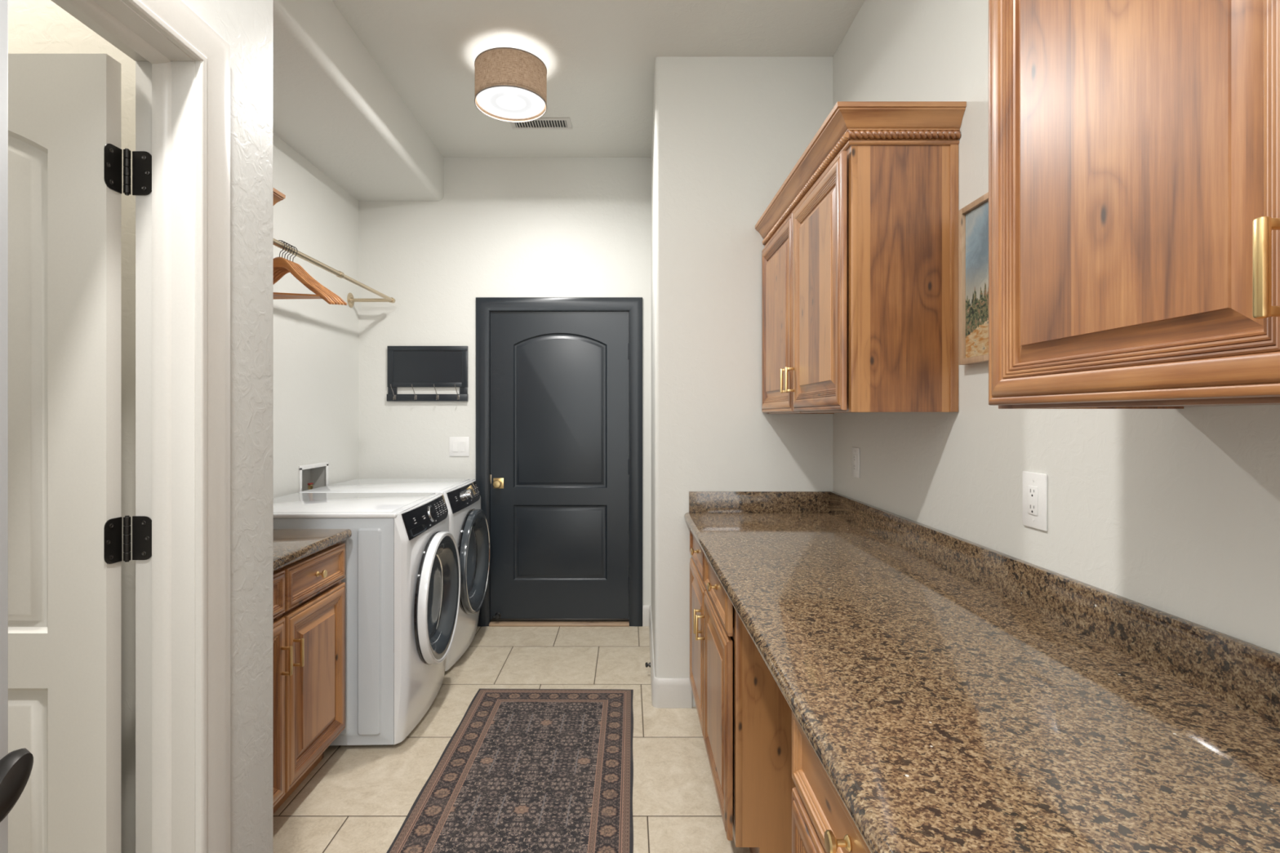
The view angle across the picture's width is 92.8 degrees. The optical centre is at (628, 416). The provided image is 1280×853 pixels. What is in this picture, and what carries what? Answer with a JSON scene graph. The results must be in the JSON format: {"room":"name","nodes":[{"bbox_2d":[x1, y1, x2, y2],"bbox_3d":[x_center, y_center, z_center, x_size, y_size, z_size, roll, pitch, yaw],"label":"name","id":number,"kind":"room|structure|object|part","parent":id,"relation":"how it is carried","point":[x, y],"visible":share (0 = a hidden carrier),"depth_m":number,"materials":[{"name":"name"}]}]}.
{"room":"laundry room","nodes":[
{"label":"laundry room","id":0,"kind":"room"},
{"bbox_2d":[8,0,135,852],"bbox_3d":[-2.051,-0.166,1.462,2.097,3.065,0.123,0,0,0],"label":"wall","id":1,"kind":"structure","parent":0,"point":[34,26],"depth_m":1.40,"materials":[{"name":"beige paint"}]},
{"bbox_2d":[182,0,273,852],"bbox_3d":[-0.943,-0.166,-0.538,0.121,3.065,4.123,0,0,0],"label":"wall","id":2,"kind":"structure","parent":0,"point":[246,26],"depth_m":1.43,"materials":[{"name":"grey paint"}]},
{"bbox_2d":[0,0,33,852],"bbox_3d":[-0.680,0.336,0.285,0.111,2.038,0.810,0,0,0],"label":"door","id":3,"kind":"structure","parent":2,"relation":"in","point":[16,766],"depth_m":0.68,"materials":[{"name":"grey paint"}]},
{"bbox_2d":[8,53,151,852],"bbox_3d":[-1.385,0.302,1.215,0.837,2.030,0.050,0,0,0],"label":"door","id":4,"kind":"structure","parent":2,"relation":"in","point":[65,153],"depth_m":1.20,"materials":[{"name":"white paint"}]},
{"bbox_2d":[50,0,195,852],"bbox_3d":[-0.943,0.313,0.840,0.121,2.108,0.836,0,0,0],"label":"trim","id":5,"kind":"structure","parent":2,"relation":"attached to","point":[165,74],"depth_m":1.24,"materials":[{"name":"white paint"}]},
{"bbox_2d":[121,0,230,852],"bbox_3d":[-0.873,0.279,0.840,0.018,2.176,0.973,0,0,0],"label":"trim","id":6,"kind":"structure","parent":2,"relation":"attached to","point":[174,19],"depth_m":1.27,"materials":[{"name":"white paint"}]},
{"bbox_2d":[273,133,358,497],"bbox_3d":[-1.824,-0.166,2.695,0.120,3.065,2.589,0,0,0],"label":"wall","id":7,"kind":"structure","parent":0,"point":[316,341],"depth_m":3.41,"materials":[{"name":"white paint"}]},
{"bbox_2d":[273,187,285,205],"bbox_3d":[-1.572,-0.457,2.021,0.375,0.886,0.911,0,0,0],"label":"upper cabinet","id":8,"kind":"object","parent":7,"relation":"attached to","point":[278,196],"visible":0.02,"depth_m":2.44,"materials":[{"name":"brown wood"}]},
{"bbox_2d":[298,462,328,492],"bbox_3d":[-1.810,0.371,3.420,0.104,0.216,0.314,0,0,0],"label":"outlet box","id":9,"kind":"object","parent":7,"relation":"attached to","point":[313,476],"visible":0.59,"depth_m":3.55,"materials":[{"name":"white plastic"}]},
{"bbox_2d":[273,238,395,307],"bbox_3d":[-1.611,-0.741,3.175,0.306,0.094,1.488,0,0,0],"label":"clothes rod","id":10,"kind":"object","parent":7,"relation":"attached to","point":[350,300],"visible":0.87,"depth_m":3.22,"materials":[{"name":"beige metal"}]},
{"bbox_2d":[273,240,332,304],"bbox_3d":[-1.511,-0.624,2.625,0.456,0.277,0.016,0,0,-3],"label":"clothes hanger","id":11,"kind":"object","parent":10,"relation":"hanging from","point":[279,261],"visible":0.6,"depth_m":2.63,"materials":[{"name":"wood"}]},
{"bbox_2d":[273,241,334,304],"bbox_3d":[-1.504,-0.629,2.643,0.456,0.267,0.016,2,0,-3],"label":"clothes hanger","id":12,"kind":"object","parent":10,"relation":"hanging from","point":[291,264],"visible":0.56,"depth_m":2.65,"materials":[{"name":"brown wood"}]},
{"bbox_2d":[273,242,337,304],"bbox_3d":[-1.502,-0.629,2.661,0.456,0.267,0.016,1,0,-4],"label":"clothes hanger","id":13,"kind":"object","parent":10,"relation":"hanging from","point":[294,265],"visible":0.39,"depth_m":2.66,"materials":[{"name":"brown wood"}]},
{"bbox_2d":[273,244,341,304],"bbox_3d":[-1.500,-0.629,2.680,0.456,0.267,0.016,0,0,-4],"label":"clothes hanger","id":14,"kind":"object","parent":10,"relation":"hanging from","point":[277,272],"visible":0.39,"depth_m":2.69,"materials":[{"name":"brown wood"}]},
{"bbox_3d":[-1.500,-0.741,2.805,0.026,0.026,0.746,0,0,0],"label":"rod","id":15,"kind":"part","parent":10,"relation":"part of","materials":[{"name":"beige metal"}]},
{"bbox_2d":[273,245,343,305],"bbox_3d":[-1.498,-0.629,2.700,0.456,0.267,0.016,-1,0,-5],"label":"clothes hanger","id":16,"kind":"object","parent":10,"relation":"hanging from","point":[279,273],"visible":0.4,"depth_m":2.70,"materials":[{"name":"brown wood"}]},
{"bbox_2d":[273,246,346,305],"bbox_3d":[-1.496,-0.629,2.722,0.456,0.267,0.016,-1,0,-5],"label":"clothes hanger","id":17,"kind":"object","parent":10,"relation":"hanging from","point":[282,274],"visible":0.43,"depth_m":2.72,"materials":[{"name":"brown wood"}]},
{"bbox_3d":[-1.500,-0.741,3.520,0.022,0.022,0.684,0,0,0],"label":"rod","id":18,"kind":"part","parent":10,"relation":"part of","materials":[{"name":"beige metal"}]},
{"bbox_3d":[-1.636,-0.741,3.872,0.248,0.023,0.023,0,0,0],"label":"return arm","id":19,"kind":"part","parent":10,"relation":"part of","materials":[{"name":"beige metal"}]},
{"bbox_2d":[273,0,444,200],"bbox_3d":[-1.486,-1.555,2.756,0.557,0.286,2.466,0,0,0],"label":"soffit","id":20,"kind":"object","parent":7,"relation":"attached to","point":[334,104],"depth_m":2.92,"materials":[{"name":"white paint"}]},
{"bbox_2d":[358,157,651,620],"bbox_3d":[-0.399,-0.166,4.049,2.970,3.065,0.120,0,0,0],"label":"wall","id":21,"kind":"structure","parent":0,"point":[500,227],"depth_m":3.99,"materials":[{"name":"white paint"}]},
{"bbox_2d":[386,346,468,401],"bbox_3d":[-1.309,-0.282,3.953,0.526,0.360,0.072,0,0,0],"label":"wall organizer","id":22,"kind":"object","parent":21,"relation":"attached to","point":[412,366],"visible":1,"depth_m":3.98,"materials":[{"name":"grey paint"}]},
{"bbox_3d":[-1.308,-0.328,3.981,0.448,0.208,0.012,0,0,0],"label":"panel","id":23,"kind":"part","parent":22,"relation":"part of","materials":[{"name":"grey paint"}]},
{"bbox_3d":[-1.309,-0.125,3.977,0.526,0.046,0.024,0,0,0],"label":"hook rail","id":24,"kind":"part","parent":22,"relation":"part of","materials":[{"name":"grey paint"}]},
{"bbox_2d":[448,436,469,456],"bbox_3d":[-1.105,0.195,3.983,0.131,0.127,0.012,0,0,0],"label":"light switch","id":25,"kind":"object","parent":21,"relation":"attached to","point":[458,446],"visible":1,"depth_m":3.98,"materials":[{"name":"white plastic"}]},
{"bbox_2d":[475,297,642,626],"bbox_3d":[-0.450,0.294,3.980,1.088,2.146,0.018,0,0,0],"label":"trim","id":26,"kind":"structure","parent":21,"relation":"attached to","point":[483,304],"depth_m":3.97,"materials":[{"name":"grey paint"}]},
{"bbox_2d":[488,620,629,626],"bbox_3d":[-0.450,1.357,4.007,0.916,0.020,0.080,0,0,0],"label":"threshold","id":27,"kind":"object","parent":21,"relation":"attached to","point":[493,623],"depth_m":3.97,"materials":[{"name":"brown wood"}]},
{"bbox_2d":[490,311,629,620],"bbox_3d":[-0.443,0.322,3.985,0.924,2.026,0.108,0,0,0],"label":"door","id":28,"kind":"structure","parent":21,"relation":"in","point":[560,460],"depth_m":4.00,"materials":[{"name":"grey paint"}]},
{"bbox_3d":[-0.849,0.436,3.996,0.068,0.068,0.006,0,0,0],"label":"knob","id":29,"kind":"part","parent":28,"relation":"part of","materials":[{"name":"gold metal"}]},
{"bbox_2d":[642,604,649,626],"bbox_3d":[0.117,1.300,3.982,0.044,0.135,0.015,0,0,0],"label":"baseboard","id":30,"kind":"structure","parent":21,"relation":"attached to","point":[645,607],"depth_m":3.97,"materials":[{"name":"white paint"}]},
{"bbox_2d":[273,626,750,852],"bbox_3d":[-1.057,1.407,0.705,4.286,0.080,6.809,0,0,0],"label":"floor","id":31,"kind":"structure","parent":0,"point":[357,798],"depth_m":2.42,"materials":[{"name":"beige tile"}]},
{"bbox_2d":[273,542,345,813],"bbox_3d":[-1.425,0.929,2.013,0.670,0.876,0.866,0,0,0],"label":"base cabinet","id":32,"kind":"object","parent":31,"relation":"on","point":[309,592],"visible":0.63,"depth_m":2.14,"materials":[{"name":"brown wood"}]},
{"bbox_3d":[-1.134,0.574,1.799,0.020,0.142,0.416,0,0,0],"label":"drawer","id":33,"kind":"part","parent":32,"relation":"part of","materials":[{"name":"brown wood"}]},
{"bbox_3d":[-1.134,0.953,1.799,0.021,0.584,0.416,0,0,0],"label":"door","id":34,"kind":"part","parent":32,"relation":"part of","materials":[{"name":"brown wood"}]},
{"bbox_3d":[-1.107,0.792,1.978,0.033,0.095,0.011,0,0,0],"label":"handle","id":35,"kind":"part","parent":32,"relation":"part of","materials":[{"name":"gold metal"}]},
{"bbox_3d":[-1.107,0.792,2.047,0.033,0.095,0.011,0,0,0],"label":"handle","id":36,"kind":"part","parent":32,"relation":"part of","materials":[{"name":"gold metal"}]},
{"bbox_3d":[-1.161,0.874,2.013,0.020,0.766,0.866,0,0,0],"label":"frame","id":37,"kind":"part","parent":32,"relation":"part of","materials":[{"name":"brown wood"}]},
{"bbox_2d":[273,528,351,571],"bbox_3d":[-1.438,0.420,1.996,0.652,0.138,0.932,0,0,0],"label":"countertop","id":38,"kind":"structure","parent":32,"relation":"on","point":[291,546],"depth_m":2.22,"materials":[{"name":"stone"}]},
{"bbox_3d":[-1.134,0.574,2.226,0.020,0.142,0.416,0,0,0],"label":"drawer","id":39,"kind":"part","parent":32,"relation":"part of","materials":[{"name":"brown wood"}]},
{"bbox_3d":[-1.134,0.953,2.226,0.021,0.584,0.416,0,0,0],"label":"door","id":40,"kind":"part","parent":32,"relation":"part of","materials":[{"name":"brown wood"}]},
{"bbox_3d":[-1.120,0.574,2.226,0.030,0.030,0.030,0,0,0],"label":"knob","id":41,"kind":"part","parent":32,"relation":"part of","materials":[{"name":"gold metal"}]},
{"bbox_2d":[273,492,460,745],"bbox_3d":[-1.288,0.880,2.830,0.869,0.974,0.696,0,0,-2],"label":"washer","id":42,"kind":"object","parent":31,"relation":"on","point":[402,580],"visible":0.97,"depth_m":2.50,"materials":[{"name":"white metal"}]},
{"bbox_3d":[-1.341,0.405,2.832,0.762,0.024,0.690,0,0,-2],"label":"lid","id":43,"kind":"part","parent":42,"relation":"part of","materials":[{"name":"white metal"}]},
{"bbox_3d":[-0.912,0.489,2.645,0.022,0.032,0.171,0,0,1],"label":"drawer pull","id":44,"kind":"part","parent":42,"relation":"part of","materials":[{"name":"plastic"}]},
{"bbox_3d":[-0.932,0.873,2.843,0.082,0.944,0.684,0,0,-2],"label":"panel","id":45,"kind":"part","parent":42,"relation":"part of","materials":[{"name":"white metal"}]},
{"bbox_3d":[-0.932,0.458,2.850,0.052,0.110,0.636,0,0,-2],"label":"control panel","id":46,"kind":"part","parent":42,"relation":"part of","materials":[{"name":"black plastic"}]},
{"bbox_3d":[-0.922,0.837,2.843,0.022,0.390,0.390,0,0,-2],"label":"glass","id":47,"kind":"part","parent":42,"relation":"part of","materials":[{"name":"grey"}]},
{"bbox_2d":[298,479,490,671],"bbox_3d":[-1.302,0.880,3.545,0.869,0.974,0.696,0,0,0],"label":"dryer","id":48,"kind":"object","parent":31,"relation":"on","point":[468,526],"visible":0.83,"depth_m":3.46,"materials":[{"name":"white metal"}]},
{"bbox_3d":[-1.355,0.405,3.548,0.762,0.024,0.690,0,0,0],"label":"lid","id":49,"kind":"part","parent":48,"relation":"part of","materials":[{"name":"white metal"}]},
{"bbox_3d":[-0.945,0.873,3.548,0.082,0.944,0.684,0,0,0],"label":"panel","id":50,"kind":"part","parent":48,"relation":"part of","materials":[{"name":"white metal"}]},
{"bbox_3d":[-0.945,0.459,3.555,0.052,0.110,0.636,0,0,0],"label":"control panel","id":51,"kind":"part","parent":48,"relation":"part of","materials":[{"name":"black plastic"}]},
{"bbox_3d":[-0.935,0.837,3.548,0.022,0.390,0.390,0,0,0],"label":"glass","id":52,"kind":"part","parent":48,"relation":"part of","materials":[{"name":"grey"}]},
{"bbox_2d":[386,688,633,852],"bbox_3d":[-0.371,1.363,1.910,0.774,0.007,2.280,0,0,0],"label":"runner rug","id":53,"kind":"object","parent":31,"relation":"on","point":[522,771],"visible":1,"depth_m":2.28,"materials":[{"name":"fabric"}]},
{"bbox_2d":[689,528,795,852],"bbox_3d":[0.609,0.929,2.325,0.711,0.876,1.094,0,0,0],"label":"base cabinet","id":54,"kind":"object","parent":31,"relation":"on","point":[745,719],"visible":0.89,"depth_m":1.78,"materials":[{"name":"brown wood"}]},
{"bbox_3d":[0.283,0.574,2.596,0.030,0.030,0.030,0,0,0],"label":"knob","id":55,"kind":"part","parent":54,"relation":"part of","materials":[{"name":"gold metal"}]},
{"bbox_3d":[0.297,0.574,2.596,0.020,0.142,0.530,0,0,0],"label":"drawer","id":56,"kind":"part","parent":54,"relation":"part of","materials":[{"name":"brown wood"}]},
{"bbox_3d":[0.270,0.792,2.361,0.033,0.095,0.011,0,0,0],"label":"handle","id":57,"kind":"part","parent":54,"relation":"part of","materials":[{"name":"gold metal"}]},
{"bbox_3d":[0.297,0.953,2.596,0.021,0.584,0.530,0,0,0],"label":"door","id":58,"kind":"part","parent":54,"relation":"part of","materials":[{"name":"brown wood"}]},
{"bbox_3d":[0.270,0.792,2.291,0.033,0.095,0.011,0,0,0],"label":"handle","id":59,"kind":"part","parent":54,"relation":"part of","materials":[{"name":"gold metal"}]},
{"bbox_3d":[0.283,0.574,2.055,0.030,0.030,0.030,0,0,0],"label":"knob","id":60,"kind":"part","parent":54,"relation":"part of","materials":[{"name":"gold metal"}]},
{"bbox_3d":[0.297,0.953,2.055,0.021,0.584,0.530,0,0,0],"label":"door","id":61,"kind":"part","parent":54,"relation":"part of","materials":[{"name":"brown wood"}]},
{"bbox_3d":[0.297,0.574,2.055,0.020,0.142,0.530,0,0,0],"label":"drawer","id":62,"kind":"part","parent":54,"relation":"part of","materials":[{"name":"brown wood"}]},
{"bbox_3d":[0.324,0.874,2.325,0.020,0.766,1.094,0,0,0],"label":"frame","id":63,"kind":"part","parent":54,"relation":"part of","materials":[{"name":"brown wood"}]},
{"bbox_2d":[684,491,1279,852],"bbox_3d":[0.615,0.420,1.386,0.702,0.138,2.972,0,0,0],"label":"countertop","id":64,"kind":"structure","parent":54,"relation":"on","point":[954,694],"depth_m":0.97,"materials":[{"name":"stone"}]},
{"bbox_2d":[791,711,870,852],"bbox_3d":[0.609,0.929,0.549,0.711,0.876,1.098,0,0,0],"label":"base cabinet","id":65,"kind":"object","parent":31,"relation":"on","point":[821,823],"visible":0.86,"depth_m":0.96,"materials":[{"name":"brown wood"}]},
{"bbox_3d":[0.297,0.953,0.821,0.021,0.584,0.533,0,0,0],"label":"door","id":66,"kind":"part","parent":65,"relation":"part of","materials":[{"name":"brown wood"}]},
{"bbox_3d":[0.283,0.574,0.821,0.030,0.030,0.030,0,0,0],"label":"knob","id":67,"kind":"part","parent":65,"relation":"part of","materials":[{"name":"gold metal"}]},
{"bbox_2d":[332,0,865,157],"bbox_3d":[-1.057,-1.738,0.705,4.286,0.080,6.809,0,0,0],"label":"ceiling","id":68,"kind":"structure","parent":0,"point":[598,56],"depth_m":2.79,"materials":[{"name":"white paint"}]},
{"bbox_2d":[474,47,546,122],"bbox_3d":[-0.557,-1.590,2.900,0.339,0.216,0.339,0,0,0],"label":"ceiling lamp","id":69,"kind":"object","parent":68,"relation":"attached to","point":[510,83],"visible":1,"depth_m":2.80,"materials":[{"name":"brown fabric"}]},
{"bbox_2d":[476,86,545,119],"bbox_3d":[-0.557,-1.498,2.900,0.320,0.008,0.320,0,0,0],"label":"diffuser","id":70,"kind":"object","parent":69,"relation":"attached to","point":[495,102],"depth_m":2.90,"materials":[{"name":"white"}]},
{"bbox_2d":[510,117,572,129],"bbox_3d":[-0.505,-1.695,3.523,0.350,0.006,0.132,0,0,0],"label":"ceiling vent","id":71,"kind":"object","parent":68,"relation":"in","point":[541,123],"visible":0.84,"depth_m":3.54,"materials":[{"name":"white metal"}]},
{"bbox_2d":[651,56,832,706],"bbox_3d":[0.607,-0.166,3.431,0.959,3.065,1.116,0,0,0],"label":"wall","id":72,"kind":"structure","parent":0,"point":[728,132],"depth_m":2.87,"materials":[{"name":"white paint"}]},
{"bbox_2d":[644,662,650,667],"bbox_3d":[0.104,1.309,3.215,0.029,0.026,0.026,0,0,0],"label":"bumper cover","id":73,"kind":"object","parent":72,"relation":"attached to","point":[646,664],"visible":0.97,"depth_m":3.21,"materials":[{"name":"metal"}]},
{"bbox_2d":[648,604,692,708],"bbox_3d":[0.206,1.300,3.423,0.188,0.135,1.130,0,0,0],"label":"baseboard","id":74,"kind":"structure","parent":72,"relation":"attached to","point":[666,693],"depth_m":2.86,"materials":[{"name":"white paint"}]},
{"bbox_2d":[688,491,834,512],"bbox_3d":[0.626,0.401,2.862,0.680,0.100,0.020,0,0,0],"label":"backsplash","id":75,"kind":"structure","parent":72,"relation":"attached to","point":[699,501],"depth_m":2.85,"materials":[{"name":"stone"}]},
{"bbox_2d":[832,0,1279,653],"bbox_3d":[1.026,-0.166,0.137,0.120,3.065,5.473,0,0,0],"label":"wall","id":76,"kind":"structure","parent":0,"point":[1175,512],"depth_m":1.35,"materials":[{"name":"white paint"}]},
{"bbox_2d":[851,447,859,478],"bbox_3d":[0.962,0.193,2.578,0.009,0.126,0.080,0,0,0],"label":"wall outlet","id":77,"kind":"object","parent":76,"relation":"attached to","point":[855,451],"visible":1,"depth_m":2.57,"materials":[{"name":"white plastic"}]},
{"bbox_2d":[853,454,856,471],"bbox_3d":[0.959,0.193,2.578,0.003,0.067,0.034,0,0,0],"label":"receptacle","id":78,"kind":"object","parent":77,"relation":"attached to","point":[854,455],"depth_m":2.58,"materials":[{"name":"white plastic"}]},
{"bbox_2d":[755,101,966,413],"bbox_3d":[0.777,-0.457,2.305,0.375,0.886,1.134,0,0,0],"label":"upper cabinet","id":79,"kind":"object","parent":76,"relation":"attached to","point":[860,255],"visible":1,"depth_m":1.78,"materials":[{"name":"brown wood"}]},
{"bbox_3d":[0.634,-0.402,2.598,0.021,0.763,0.528,0,0,0],"label":"door","id":80,"kind":"part","parent":79,"relation":"part of","materials":[{"name":"brown wood"}]},
{"bbox_3d":[0.607,-0.140,2.364,0.033,0.095,0.011,0,0,0],"label":"handle","id":81,"kind":"part","parent":79,"relation":"part of","materials":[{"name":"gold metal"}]},
{"bbox_3d":[0.607,-0.140,2.292,0.033,0.095,0.011,0,0,0],"label":"handle","id":82,"kind":"part","parent":79,"relation":"part of","materials":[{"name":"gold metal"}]},
{"bbox_3d":[0.641,-0.821,2.321,0.024,0.024,1.098,0,0,0],"label":"rope moulding","id":83,"kind":"part","parent":79,"relation":"part of","materials":[{"name":"brown wood"}]},
{"bbox_3d":[0.663,-0.405,2.328,0.020,0.781,1.088,0,0,0],"label":"frame","id":84,"kind":"part","parent":79,"relation":"part of","materials":[{"name":"brown wood"}]},
{"bbox_3d":[0.634,-0.402,2.058,0.021,0.763,0.528,0,0,0],"label":"door","id":85,"kind":"part","parent":79,"relation":"part of","materials":[{"name":"brown wood"}]},
{"bbox_3d":[0.781,-0.847,2.305,0.368,0.104,1.134,0,0,0],"label":"crown moulding","id":86,"kind":"part","parent":79,"relation":"part of","materials":[{"name":"brown wood"}]},
{"bbox_3d":[0.802,-0.821,1.774,0.322,0.024,0.024,0,0,0],"label":"rope moulding","id":87,"kind":"part","parent":79,"relation":"part of","materials":[{"name":"brown wood"}]},
{"bbox_2d":[958,191,988,364],"bbox_3d":[0.952,-0.366,1.550,0.027,0.439,0.360,0,0,0],"label":"framed painting","id":88,"kind":"object","parent":76,"relation":"attached to","point":[973,218],"visible":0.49,"depth_m":1.67,"materials":[{"name":"multicoloured paper"}]},
{"bbox_2d":[1022,471,1047,531],"bbox_3d":[0.962,0.198,1.444,0.009,0.132,0.084,0,0,0],"label":"wall outlet","id":89,"kind":"object","parent":76,"relation":"attached to","point":[1034,485],"visible":1,"depth_m":1.44,"materials":[{"name":"white plastic"}]},
{"bbox_2d":[1027,485,1038,515],"bbox_3d":[0.959,0.198,1.444,0.003,0.067,0.034,0,0,0],"label":"receptacle","id":90,"kind":"object","parent":89,"relation":"attached to","point":[1033,491],"depth_m":1.44,"materials":[{"name":"white plastic"}]},
{"bbox_2d":[830,492,1279,727],"bbox_3d":[0.956,0.401,1.376,0.020,0.100,2.952,0,0,0],"label":"backsplash","id":91,"kind":"structure","parent":76,"relation":"attached to","point":[1245,675],"depth_m":1.19,"materials":[{"name":"stone"}]},
{"bbox_2d":[988,0,1279,408],"bbox_3d":[0.777,-0.457,0.513,0.375,0.886,1.126,0,0,0],"label":"upper cabinet","id":92,"kind":"object","parent":76,"relation":"attached to","point":[1134,145],"visible":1,"depth_m":0.76,"materials":[{"name":"brown wood"}]},
{"bbox_3d":[0.663,-0.405,0.536,0.020,0.781,1.080,0,0,0],"label":"frame","id":93,"kind":"part","parent":92,"relation":"part of","materials":[{"name":"brown wood"}]},
{"bbox_3d":[0.607,-0.140,0.572,0.033,0.095,0.011,0,0,0],"label":"handle","id":94,"kind":"part","parent":92,"relation":"part of","materials":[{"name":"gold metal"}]}
]}

